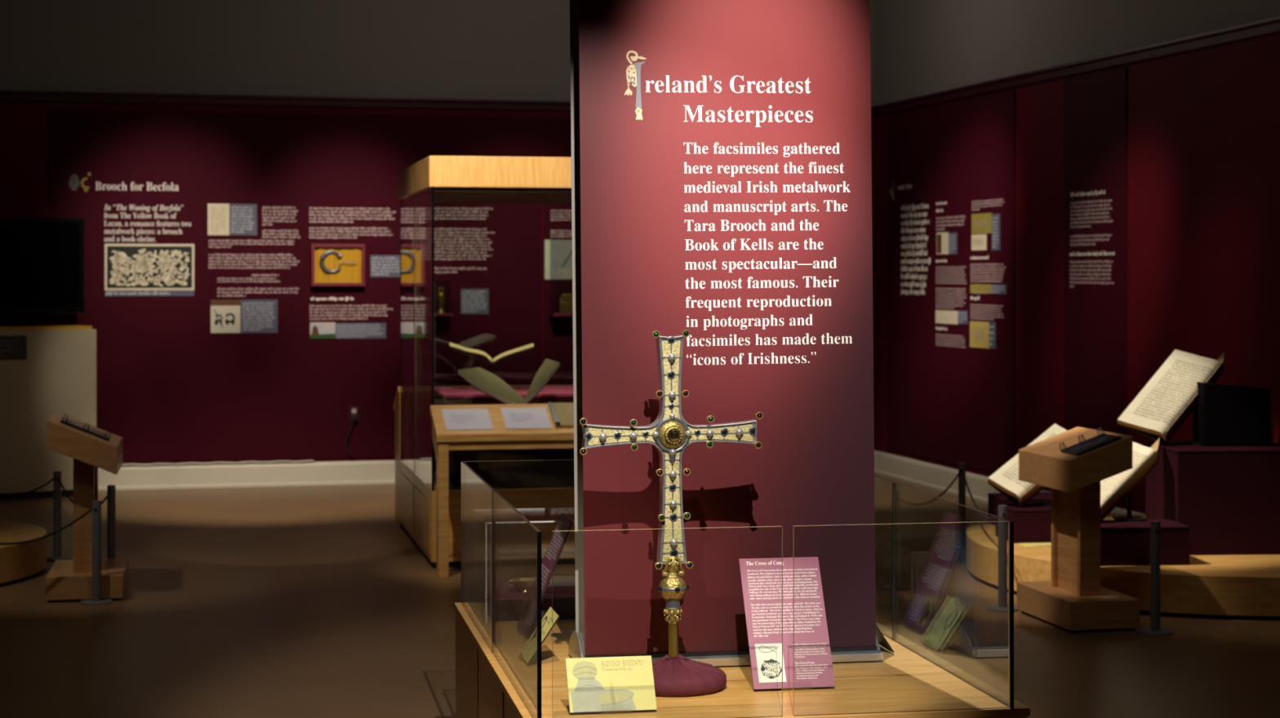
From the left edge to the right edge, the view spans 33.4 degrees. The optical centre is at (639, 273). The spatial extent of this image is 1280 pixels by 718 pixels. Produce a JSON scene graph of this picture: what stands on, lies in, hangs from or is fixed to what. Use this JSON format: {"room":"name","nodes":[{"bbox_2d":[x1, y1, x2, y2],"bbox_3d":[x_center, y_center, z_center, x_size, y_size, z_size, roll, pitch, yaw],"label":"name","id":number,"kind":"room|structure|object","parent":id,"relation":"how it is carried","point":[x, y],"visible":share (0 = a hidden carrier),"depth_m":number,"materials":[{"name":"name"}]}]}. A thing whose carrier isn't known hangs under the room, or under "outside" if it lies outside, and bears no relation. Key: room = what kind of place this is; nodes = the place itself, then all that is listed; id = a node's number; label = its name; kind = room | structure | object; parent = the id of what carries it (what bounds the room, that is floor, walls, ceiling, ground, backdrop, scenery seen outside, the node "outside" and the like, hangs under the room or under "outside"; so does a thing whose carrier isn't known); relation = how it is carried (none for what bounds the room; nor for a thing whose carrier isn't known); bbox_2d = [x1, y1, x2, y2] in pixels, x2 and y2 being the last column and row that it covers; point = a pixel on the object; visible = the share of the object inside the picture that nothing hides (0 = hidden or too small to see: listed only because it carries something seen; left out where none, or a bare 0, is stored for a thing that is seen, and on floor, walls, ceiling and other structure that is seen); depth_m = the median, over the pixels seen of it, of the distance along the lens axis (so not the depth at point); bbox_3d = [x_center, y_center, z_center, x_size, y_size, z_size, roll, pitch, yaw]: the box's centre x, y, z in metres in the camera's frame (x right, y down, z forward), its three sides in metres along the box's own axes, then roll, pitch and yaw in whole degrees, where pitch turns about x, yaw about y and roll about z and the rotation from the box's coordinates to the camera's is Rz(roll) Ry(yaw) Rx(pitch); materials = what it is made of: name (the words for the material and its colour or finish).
{"room":"museum","nodes":[
{"label":"museum","id":0,"kind":"room"},
{"bbox_2d":[0,0,874,466],"bbox_3d":[-3.805,-0.600,15.834,11.968,4.400,0.150,0,0,-14],"label":"wall","id":1,"kind":"structure","parent":0,"point":[511,50],"depth_m":16.00,"materials":[{"name":"red paint"}]},
{"bbox_2d":[97,460,395,490],"bbox_3d":[-3.858,1.512,15.733,11.818,0.176,0.022,0,0,-14],"label":"baseboard","id":2,"kind":"structure","parent":1,"relation":"attached to","point":[376,472],"depth_m":15.95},
{"bbox_2d":[121,460,313,466],"bbox_3d":[-3.165,1.416,15.892,1.455,0.017,0.012,0,0,-14],"label":"cable","id":3,"kind":"object","parent":2,"relation":"on","point":[278,460],"visible":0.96,"depth_m":15.89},
{"bbox_2d":[49,109,542,462],"bbox_3d":[-2.539,0.100,16.053,3.666,2.600,0.018,0,0,-14],"label":"panel","id":4,"kind":"object","parent":1,"relation":"attached to","point":[215,341],"visible":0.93,"depth_m":16.00,"materials":[{"name":"red"}]},
{"bbox_2d":[104,244,194,296],"bbox_3d":[-3.628,-0.023,15.785,0.629,0.385,0.156,0,0,0],"label":"picture","id":5,"kind":"object","parent":4,"relation":"attached to","point":[130,269],"depth_m":15.78,"materials":[{"name":"paper"}]},
{"bbox_2d":[210,299,239,306],"bbox_3d":[-3.092,0.221,15.915,0.217,0.045,0.004,0,0,-14],"label":"picture","id":6,"kind":"object","parent":4,"relation":"on","point":[213,302],"depth_m":15.91,"materials":[{"name":"brown paper"}]},
{"bbox_2d":[207,203,257,235],"bbox_3d":[-3.043,-0.400,15.927,0.352,0.235,0.088,0,0,0],"label":"picture","id":7,"kind":"object","parent":4,"relation":"attached to","point":[223,219],"depth_m":15.92},
{"bbox_2d":[210,299,277,333],"bbox_3d":[-2.958,0.324,15.947,0.480,0.249,0.119,0,0,0],"label":"picture","id":8,"kind":"object","parent":4,"relation":"attached to","point":[227,316],"depth_m":15.94,"materials":[{"name":"paper"}]},
{"bbox_2d":[311,244,364,286],"bbox_3d":[-2.277,-0.060,16.077,0.401,0.316,0.070,0,0,-14],"label":"shadow box","id":9,"kind":"object","parent":4,"relation":"attached to","point":[349,274],"visible":1,"depth_m":16.07,"materials":[{"name":"yellow wood"}]},
{"bbox_2d":[319,250,357,273],"bbox_3d":[-2.271,-0.086,16.056,0.283,0.173,0.036,0,0,-14],"label":"penannular brooch","id":10,"kind":"object","parent":9,"relation":"hanging from","point":[325,254],"visible":1,"depth_m":16.03,"materials":[{"name":"silver metal"}]},
{"bbox_2d":[310,322,386,338],"bbox_3d":[-2.206,0.434,16.128,0.557,0.124,0.139,0,0,0],"label":"picture","id":11,"kind":"object","parent":4,"relation":"attached to","point":[317,330],"depth_m":16.13,"materials":[{"name":"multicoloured paper"}]},
{"bbox_2d":[345,406,359,457],"bbox_3d":[-2.173,1.199,16.116,0.106,0.379,0.045,0,0,-14],"label":"power outlet","id":12,"kind":"object","parent":4,"relation":"attached to","point":[353,411],"visible":1,"depth_m":16.13,"materials":[{"name":"black"}]},
{"bbox_2d":[434,280,453,316],"bbox_3d":[-1.510,0.188,16.201,0.163,0.275,0.190,0,0,-14],"label":"case","id":13,"kind":"object","parent":4,"relation":"attached to","point":[443,284],"visible":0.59,"depth_m":16.29,"materials":[{"name":"plastic"}]},
{"bbox_2d":[436,288,445,313],"bbox_3d":[-1.512,0.208,16.207,0.070,0.194,0.070,0,0,-14],"label":"shrine","id":14,"kind":"object","parent":13,"relation":"on","point":[441,296],"visible":1,"depth_m":16.19,"materials":[{"name":"gold metal"}]},
{"bbox_2d":[434,313,453,316],"bbox_3d":[-1.510,0.316,16.201,0.163,0.020,0.190,0,0,-14],"label":"shelf","id":15,"kind":"object","parent":13,"relation":"attached to","point":[435,314],"depth_m":16.11,"materials":[{"name":"red wood"}]},
{"bbox_2d":[0,89,875,117],"bbox_3d":[-3.855,-1.290,15.719,11.818,0.080,0.050,0,0,-14],"label":"trim","id":16,"kind":"structure","parent":1,"relation":"attached to","point":[43,96],"depth_m":16.00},
{"bbox_2d":[543,117,573,385],"bbox_3d":[0.510,0.100,16.791,2.577,2.600,0.016,0,0,-14],"label":"panel","id":17,"kind":"object","parent":1,"relation":"attached to","point":[557,230],"visible":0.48,"depth_m":16.51,"materials":[{"name":"red"}]},
{"bbox_2d":[544,240,550,279],"bbox_3d":[-0.716,-0.104,16.490,0.042,0.307,0.004,0,0,-14],"label":"picture","id":18,"kind":"object","parent":17,"relation":"attached to","point":[547,242],"depth_m":16.49},
{"bbox_2d":[548,280,573,316],"bbox_3d":[-0.550,0.196,16.433,0.272,0.268,0.190,0,0,-14],"label":"case","id":19,"kind":"object","parent":17,"relation":"attached to","point":[557,287],"visible":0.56,"depth_m":16.50,"materials":[{"name":"plastic"}]},
{"bbox_2d":[548,313,573,316],"bbox_3d":[-0.550,0.320,16.433,0.272,0.020,0.190,0,0,-14],"label":"shelf","id":20,"kind":"object","parent":19,"relation":"attached to","point":[549,314],"depth_m":16.33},
{"bbox_2d":[557,293,572,313],"bbox_3d":[-0.552,0.234,16.439,0.157,0.150,0.072,0,0,-14],"label":"shrine","id":21,"kind":"object","parent":19,"relation":"on","point":[565,300],"visible":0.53,"depth_m":16.40,"materials":[{"name":"gold metal"}]},
{"bbox_2d":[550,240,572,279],"bbox_3d":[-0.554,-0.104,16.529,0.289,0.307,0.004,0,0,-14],"label":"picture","id":22,"kind":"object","parent":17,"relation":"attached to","point":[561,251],"depth_m":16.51},
{"bbox_2d":[0,473,1279,717],"bbox_3d":[-1.627,1.660,6.510,12.118,0.120,19.300,0,0,-14],"label":"floor","id":23,"kind":"structure","parent":0,"point":[298,602],"depth_m":9.55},
{"bbox_2d":[0,519,46,586],"bbox_3d":[-4.220,1.500,11.250,2.100,0.200,2.100,0,0,0],"label":"platform","id":24,"kind":"object","parent":23,"relation":"on","point":[18,562],"visible":0.95,"depth_m":11.15,"materials":[{"name":"brown wood"}]},
{"bbox_2d":[0,324,96,501],"bbox_3d":[-4.735,0.990,15.008,1.750,1.220,0.347,0,0,-32],"label":"media cabinet","id":25,"kind":"object","parent":23,"relation":"on","point":[46,371],"visible":0.91,"depth_m":15.11,"materials":[{"name":"beige laminate"}]},
{"bbox_2d":[0,217,84,326],"bbox_3d":[-4.623,-0.010,15.292,1.240,0.780,0.252,0,0,-18],"label":"television","id":26,"kind":"object","parent":25,"relation":"on","point":[42,260],"visible":1,"depth_m":15.34,"materials":[{"name":"plastic"}]},
{"bbox_2d":[46,471,71,561],"bbox_3d":[-3.250,1.353,11.900,0.158,0.495,0.158,0,0,0],"label":"stanchion","id":27,"kind":"object","parent":23,"relation":"on","point":[56,474],"visible":0.84,"depth_m":11.88,"materials":[{"name":"black metal"}]},
{"bbox_2d":[57,478,106,504],"bbox_3d":[-3.001,1.210,11.500,0.011,0.140,0.902,0,0,-32],"label":"rope","id":28,"kind":"object","parent":27,"relation":"attached to","point":[59,479],"visible":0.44,"depth_m":11.73,"materials":[{"name":"black fabric"}]},
{"bbox_2d":[45,412,128,602],"bbox_3d":[-2.759,1.157,10.672,0.366,0.886,0.620,0,0,-11],"label":"lectern","id":29,"kind":"object","parent":23,"relation":"on","point":[67,580],"visible":0.9,"depth_m":10.40,"materials":[{"name":"brown wood"}]},
{"bbox_2d":[60,414,111,440],"bbox_3d":[-2.750,0.761,10.612,0.241,0.134,0.251,0,0,-11],"label":"ring binder","id":30,"kind":"object","parent":29,"relation":"on","point":[65,421],"visible":1,"depth_m":10.51,"materials":[{"name":"black metal"}]},
{"bbox_2d":[80,500,113,605],"bbox_3d":[-2.634,1.353,10.343,0.158,0.495,0.158,0,0,0],"label":"stanchion","id":31,"kind":"object","parent":23,"relation":"on","point":[96,600],"visible":1,"depth_m":10.33,"materials":[{"name":"black metal"}]},
{"bbox_2d":[0,508,92,545],"bbox_3d":[-3.007,1.221,10.197,0.762,0.160,0.011,0,0,-21],"label":"rope","id":32,"kind":"object","parent":31,"relation":"attached to","point":[91,509],"visible":1,"depth_m":10.26,"materials":[{"name":"black fabric"}]},
{"bbox_2d":[106,484,115,559],"bbox_3d":[-2.751,1.353,11.100,0.158,0.495,0.158,0,0,0],"label":"stanchion","id":33,"kind":"object","parent":23,"relation":"on","point":[111,490],"visible":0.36,"depth_m":11.08,"materials":[{"name":"black metal"}]},
{"bbox_2d":[393,384,573,527],"bbox_3d":[-0.787,1.157,13.744,1.570,0.887,0.340,0,0,-12],"label":"desk","id":34,"kind":"object","parent":23,"relation":"on","point":[397,402],"visible":0.2,"depth_m":13.54,"materials":[{"name":"brown wood"}]},
{"bbox_2d":[398,155,574,568],"bbox_3d":[-0.558,0.482,12.617,1.574,2.235,1.924,0,0,-12],"label":"display case","id":35,"kind":"object","parent":23,"relation":"on","point":[432,180],"visible":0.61,"depth_m":11.78,"materials":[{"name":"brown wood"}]},
{"bbox_2d":[434,386,573,472],"bbox_3d":[-0.582,0.937,12.684,1.256,0.485,0.806,0,0,-12],"label":"pedestal","id":36,"kind":"object","parent":35,"relation":"on","point":[554,394],"visible":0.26,"depth_m":12.30,"materials":[{"name":"fabric"}]},
{"bbox_2d":[449,346,533,373],"bbox_3d":[-0.873,0.563,12.623,0.503,0.261,0.301,0,0,0],"label":"cradle","id":37,"kind":"object","parent":36,"relation":"on","point":[491,366],"visible":0.71,"depth_m":12.53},
{"bbox_2d":[449,342,533,363],"bbox_3d":[-0.873,0.475,12.620,0.503,0.142,0.305,0,0,0],"label":"open book","id":38,"kind":"object","parent":37,"relation":"on","point":[518,350],"visible":0.97,"depth_m":12.47,"materials":[{"name":"beige paper"}]},
{"bbox_2d":[448,448,573,488],"bbox_3d":[-0.448,0.967,12.027,1.256,0.425,0.466,0,0,-12],"label":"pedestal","id":39,"kind":"object","parent":35,"relation":"on","point":[544,467],"visible":0.09,"depth_m":11.75,"materials":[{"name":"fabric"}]},
{"bbox_2d":[430,404,573,577],"bbox_3d":[-0.330,1.157,11.498,1.570,0.887,0.340,0,0,-11],"label":"desk","id":40,"kind":"object","parent":23,"relation":"on","point":[444,441],"visible":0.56,"depth_m":11.24,"materials":[{"name":"brown wood"}]},
{"bbox_2d":[441,408,493,430],"bbox_3d":[-0.921,0.780,11.370,0.248,0.096,0.234,0,0,-12],"label":"sheet","id":41,"kind":"object","parent":40,"relation":"on","point":[454,419],"visible":1,"depth_m":11.36,"materials":[{"name":"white paper"}]},
{"bbox_2d":[500,407,551,429],"bbox_3d":[-0.611,0.779,11.437,0.246,0.098,0.238,0,0,-12],"label":"sheet","id":42,"kind":"object","parent":40,"relation":"on","point":[537,418],"visible":1,"depth_m":11.43,"materials":[{"name":"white paper"}]},
{"bbox_2d":[547,402,573,427],"bbox_3d":[-0.347,0.764,11.508,0.264,0.120,0.272,0,0,-12],"label":"booklet","id":43,"kind":"object","parent":40,"relation":"on","point":[562,414],"visible":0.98,"depth_m":11.49,"materials":[{"name":"paper"}]},
{"bbox_2d":[453,459,1030,717],"bbox_3d":[0.179,1.107,6.110,1.247,0.986,1.935,0,0,-10],"label":"glass case","id":44,"kind":"object","parent":23,"relation":"on","point":[497,676],"visible":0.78,"depth_m":5.54,"materials":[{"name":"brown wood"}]},
{"bbox_2d":[531,607,559,658],"bbox_3d":[-0.287,1.006,5.912,0.108,0.133,0.170,0,0,-10],"label":"card","id":45,"kind":"object","parent":44,"relation":"on","point":[546,622],"visible":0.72,"depth_m":5.89,"materials":[{"name":"paper"}]},
{"bbox_2d":[531,616,547,639],"bbox_3d":[-0.290,1.007,5.953,0.001,0.117,0.056,34,-6,-8],"label":"picture","id":46,"kind":"object","parent":45,"relation":"attached to","point":[546,617],"depth_m":5.96},
{"bbox_2d":[515,507,575,621],"bbox_3d":[-0.248,0.919,6.766,0.525,0.310,0.360,0,0,-10],"label":"acrylic vitrine","id":47,"kind":"object","parent":44,"relation":"on","point":[551,514],"visible":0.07,"depth_m":6.78,"materials":[{"name":"clear plastic"}]},
{"bbox_2d":[530,513,573,626],"bbox_3d":[-0.308,0.901,6.364,0.189,0.344,0.220,0,0,-10],"label":"sign","id":48,"kind":"object","parent":44,"relation":"on","point":[564,524],"visible":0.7,"depth_m":6.35,"materials":[{"name":"paper"}]},
{"bbox_2d":[530,592,533,604],"bbox_3d":[-0.340,1.008,6.412,0.002,0.091,0.079,23,-4,-8],"label":"picture","id":49,"kind":"object","parent":48,"relation":"attached to","point":[531,595],"depth_m":6.40},
{"bbox_2d":[530,582,575,620],"bbox_3d":[-0.248,1.040,6.766,0.477,0.070,0.312,0,0,-10],"label":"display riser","id":50,"kind":"object","parent":44,"relation":"on","point":[563,604],"visible":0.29,"depth_m":6.61,"materials":[{"name":"fabric"}]},
{"bbox_2d":[530,577,535,588],"bbox_3d":[-0.363,0.985,6.720,0.086,0.038,0.086,0,0,35],"label":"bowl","id":51,"kind":"object","parent":50,"relation":"on","point":[532,580],"visible":0.06,"depth_m":6.70,"materials":[{"name":"gold metal"}]},
{"bbox_2d":[545,591,575,594],"bbox_3d":[-0.262,0.998,6.681,0.126,0.010,0.016,0,0,18],"label":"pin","id":52,"kind":"object","parent":50,"relation":"on","point":[546,591],"visible":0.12,"depth_m":6.68,"materials":[{"name":"gold metal"}]},
{"bbox_2d":[565,656,657,714],"bbox_3d":[-0.070,1.011,5.228,0.214,0.123,0.097,0,0,-10],"label":"card","id":53,"kind":"object","parent":44,"relation":"on","point":[606,684],"visible":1,"depth_m":5.23,"materials":[{"name":"paper"}]},
{"bbox_2d":[651,654,726,697],"bbox_3d":[0.087,1.032,5.530,0.275,0.086,0.276,0,0,-10],"label":"base","id":54,"kind":"object","parent":44,"relation":"on","point":[680,676],"visible":0.67,"depth_m":5.44,"materials":[{"name":"red fabric"}]},
{"bbox_2d":[579,329,763,657],"bbox_3d":[0.082,0.612,5.525,0.483,0.927,0.094,-1,0,-10],"label":"processional cross","id":55,"kind":"object","parent":54,"relation":"on","point":[669,433],"visible":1,"depth_m":5.52,"materials":[{"name":"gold metal"}]},
{"bbox_2d":[568,0,883,666],"bbox_3d":[0.229,-0.002,5.939,0.852,2.154,0.262,0,0,-10],"label":"banner stand","id":56,"kind":"object","parent":44,"relation":"on","point":[722,153],"visible":0.99,"depth_m":5.84,"materials":[{"name":"plastic"}]},
{"bbox_2d":[738,557,835,690],"bbox_3d":[0.387,0.914,5.550,0.216,0.317,0.226,0,0,-10],"label":"sign","id":57,"kind":"object","parent":44,"relation":"on","point":[761,578],"visible":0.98,"depth_m":5.57,"materials":[{"name":"paper"}]},
{"bbox_2d":[755,644,786,683],"bbox_3d":[0.337,1.008,5.510,0.072,0.091,0.050,0,0,-10],"label":"picture","id":58,"kind":"object","parent":57,"relation":"attached to","point":[768,657],"depth_m":5.51},
{"bbox_2d":[880,490,911,591],"bbox_3d":[1.300,1.353,10.830,0.158,0.495,0.158,0,0,0],"label":"stanchion","id":59,"kind":"object","parent":23,"relation":"on","point":[900,587],"visible":0.76,"depth_m":10.81,"materials":[{"name":"black metal"}]},
{"bbox_2d":[948,462,966,549],"bbox_3d":[1.875,1.353,12.420,0.158,0.495,0.158,0,0,0],"label":"stanchion","id":60,"kind":"object","parent":23,"relation":"on","point":[962,544],"visible":0.85,"depth_m":12.40,"materials":[{"name":"black metal"}]},
{"bbox_2d":[900,469,961,506],"bbox_3d":[1.587,1.195,11.625,0.011,0.111,1.647,0,0,20],"label":"rope","id":61,"kind":"object","parent":60,"relation":"hanging from","point":[960,471],"visible":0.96,"depth_m":11.71,"materials":[{"name":"black fabric"}]},
{"bbox_2d":[961,469,998,519],"bbox_3d":[1.799,1.205,11.280,0.011,0.131,2.241,0,0,4],"label":"rope","id":62,"kind":"object","parent":60,"relation":"hanging from","point":[962,472],"visible":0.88,"depth_m":11.63,"materials":[{"name":"black fabric"}]},
{"bbox_2d":[986,505,1018,612],"bbox_3d":[1.724,1.353,10.140,0.158,0.495,0.158,0,0,0],"label":"stanchion","id":63,"kind":"object","parent":23,"relation":"on","point":[1002,606],"visible":0.93,"depth_m":10.12,"materials":[{"name":"grey metal"}]},
{"bbox_2d":[1017,426,1139,633],"bbox_3d":[2.005,1.165,9.798,0.336,0.871,0.620,0,0,-12],"label":"lectern","id":64,"kind":"object","parent":23,"relation":"on","point":[1074,600],"visible":1,"depth_m":9.62,"materials":[{"name":"brown wood"}]},
{"bbox_2d":[1059,426,1121,456],"bbox_3d":[2.028,0.758,9.620,0.219,0.114,0.192,0,0,-12],"label":"ring binder","id":65,"kind":"object","parent":64,"relation":"on","point":[1086,446],"visible":1,"depth_m":9.61,"materials":[{"name":"metal"}]},
{"bbox_2d":[966,514,1279,620],"bbox_3d":[2.513,1.500,11.107,1.549,0.200,2.879,0,0,-14],"label":"platform","id":66,"kind":"object","parent":23,"relation":"on","point":[1220,587],"visible":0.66,"depth_m":9.99,"materials":[{"name":"brown wood"}]},
{"bbox_2d":[987,493,1051,525],"bbox_3d":[2.177,1.317,11.828,0.424,0.165,0.304,0,0,-8],"label":"pedestal","id":67,"kind":"object","parent":66,"relation":"on","point":[993,499],"visible":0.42,"depth_m":11.82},
{"bbox_2d":[995,502,1051,543],"bbox_3d":[2.091,1.313,11.218,0.364,0.172,0.324,0,0,-8],"label":"pedestal","id":68,"kind":"object","parent":66,"relation":"on","point":[1032,522],"visible":0.46,"depth_m":11.05,"materials":[{"name":"red paint"}]},
{"bbox_2d":[987,482,1051,507],"bbox_3d":[2.207,1.035,11.344,0.713,0.394,0.254,0,0,-31],"label":"cradle","id":69,"kind":"object","parent":68,"relation":"on","point":[1011,499],"visible":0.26,"depth_m":11.22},
{"bbox_2d":[987,423,1066,506],"bbox_3d":[2.186,1.018,11.361,0.726,0.417,0.195,0,0,-31],"label":"open manuscript","id":70,"kind":"object","parent":69,"relation":"on","point":[1006,479],"visible":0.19,"depth_m":11.22,"materials":[{"name":"beige paper"}]},
{"bbox_2d":[1017,542,1051,547],"bbox_3d":[2.063,1.397,10.958,0.210,0.004,0.140,0,0,-8],"label":"card","id":71,"kind":"object","parent":66,"relation":"on","point":[1029,544],"visible":0.78,"depth_m":10.96,"materials":[{"name":"yellow paper"}]},
{"bbox_2d":[1100,520,1190,566],"bbox_3d":[2.388,1.307,10.348,0.474,0.185,0.304,0,0,-4],"label":"pedestal","id":72,"kind":"object","parent":66,"relation":"on","point":[1122,543],"visible":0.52,"depth_m":10.20,"materials":[{"name":"red paint"}]},
{"bbox_2d":[1100,445,1159,522],"bbox_3d":[2.431,1.038,10.531,0.620,0.355,0.228,0,0,-35],"label":"cradle","id":73,"kind":"object","parent":72,"relation":"on","point":[1128,518],"visible":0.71,"depth_m":10.47,"materials":[{"name":"black metal"}]},
{"bbox_2d":[1100,438,1159,521],"bbox_3d":[2.402,1.020,10.552,0.635,0.379,0.156,0,0,-35],"label":"open manuscript","id":74,"kind":"object","parent":73,"relation":"on","point":[1113,489],"visible":0.62,"depth_m":10.47,"materials":[{"name":"beige paper"}]},
{"bbox_2d":[1145,442,1279,555],"bbox_3d":[2.972,1.139,10.848,0.664,0.520,0.524,0,0,-4],"label":"pedestal","id":75,"kind":"object","parent":66,"relation":"on","point":[1228,497],"visible":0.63,"depth_m":10.59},
{"bbox_2d":[1117,359,1271,446],"bbox_3d":[2.827,0.651,11.035,0.746,0.455,0.431,0,0,0],"label":"cradle","id":76,"kind":"object","parent":75,"relation":"on","point":[1224,415],"visible":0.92,"depth_m":10.82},
{"bbox_2d":[1117,349,1224,443],"bbox_3d":[2.797,0.632,11.033,0.706,0.467,0.234,0,0,-32],"label":"open manuscript","id":77,"kind":"object","parent":76,"relation":"on","point":[1169,397],"visible":1,"depth_m":10.96,"materials":[{"name":"beige paper"}]},
{"bbox_2d":[1137,521,1173,635],"bbox_3d":[2.290,1.353,9.482,0.158,0.495,0.158,0,0,0],"label":"stanchion","id":78,"kind":"object","parent":23,"relation":"on","point":[1154,629],"visible":1,"depth_m":9.46,"materials":[{"name":"black metal"}]},
{"bbox_3d":[-4.050,1.353,12.600,0.158,0.495,0.158,0,0,0],"label":"stanchion","id":79,"kind":"object","parent":23,"relation":"on","visible":0},
{"bbox_2d":[0,478,53,496],"bbox_3d":[-3.650,1.210,12.250,1.022,0.140,0.011,0,0,41],"label":"rope","id":80,"kind":"object","parent":79,"relation":"attached to","point":[51,480],"visible":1,"depth_m":12.08,"materials":[{"name":"black fabric"}]},
{"bbox_2d":[874,0,1279,514],"bbox_3d":[4.189,-0.600,7.917,0.150,4.400,19.000,0,0,-14],"label":"wall","id":81,"kind":"structure","parent":0,"point":[1203,126],"depth_m":12.69,"materials":[{"name":"red paint"}]},
{"bbox_2d":[887,88,1015,472],"bbox_3d":[2.240,0.068,15.613,0.018,2.625,2.461,0,0,-14],"label":"panel","id":82,"kind":"object","parent":81,"relation":"attached to","point":[951,166],"visible":1,"depth_m":15.47,"materials":[{"name":"red"}]},
{"bbox_2d":[937,234,941,253],"bbox_3d":[2.204,-0.217,15.726,0.001,0.138,0.086,0,0,-14],"label":"print","id":83,"kind":"object","parent":82,"relation":"attached to","point":[939,236],"depth_m":15.72},
{"bbox_2d":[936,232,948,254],"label":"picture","id":84,"kind":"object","parent":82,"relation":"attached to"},
{"bbox_2d":[935,310,968,324],"bbox_3d":[2.263,0.320,15.501,0.148,0.101,0.600,0,0,0],"label":"picture","id":85,"kind":"object","parent":82,"relation":"attached to","point":[942,317],"depth_m":15.49},
{"bbox_2d":[971,234,986,250],"bbox_3d":[2.384,-0.216,15.002,0.004,0.111,0.265,0,0,-14],"label":"picture","id":86,"kind":"object","parent":82,"relation":"attached to","point":[979,242],"depth_m":14.99},
{"bbox_2d":[969,320,995,349],"bbox_3d":[2.399,0.432,14.937,0.111,0.188,0.447,0,0,0],"label":"picture","id":87,"kind":"object","parent":82,"relation":"attached to","point":[982,333],"depth_m":14.93},
{"bbox_2d":[971,213,999,250],"bbox_3d":[2.412,-0.288,14.886,0.122,0.261,0.490,0,0,0],"label":"picture","id":88,"kind":"object","parent":82,"relation":"attached to","point":[985,227],"depth_m":14.88},
{"bbox_2d":[969,284,1006,293],"bbox_3d":[2.421,0.113,14.845,0.153,0.070,0.619,0,0,0],"label":"picture","id":89,"kind":"object","parent":82,"relation":"attached to","point":[974,288],"depth_m":14.84},
{"bbox_2d":[874,450,1142,514],"bbox_3d":[4.108,1.512,7.887,0.022,0.176,18.980,0,0,-14],"label":"baseboard","id":90,"kind":"structure","parent":81,"relation":"attached to","point":[915,472],"depth_m":15.87,"materials":[{"name":"white paint"}]},
{"bbox_2d":[871,16,1279,116],"bbox_3d":[4.098,-1.290,7.869,0.050,0.080,18.950,0,0,-14],"label":"trim","id":91,"kind":"structure","parent":81,"relation":"attached to","point":[1270,26],"depth_m":13.13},
{"bbox_2d":[1063,66,1127,502],"bbox_3d":[2.818,0.068,13.233,0.014,2.625,0.860,0,0,-14],"label":"panel","id":92,"kind":"object","parent":81,"relation":"attached to","point":[1095,104],"visible":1,"depth_m":13.20,"materials":[{"name":"red"}]},
{"bbox_3d":[-0.728,0.643,11.983,0.563,0.255,0.261,0,0,0],"label":"cradle","id":93,"kind":"object","parent":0,"visible":0},
{"bbox_2d":[457,359,559,404],"bbox_3d":[-0.728,0.625,11.982,0.563,0.278,0.270,0,0,0],"label":"open book","id":94,"kind":"object","parent":93,"relation":"on","point":[483,380],"visible":0.94,"depth_m":11.92,"materials":[{"name":"brown paper"}]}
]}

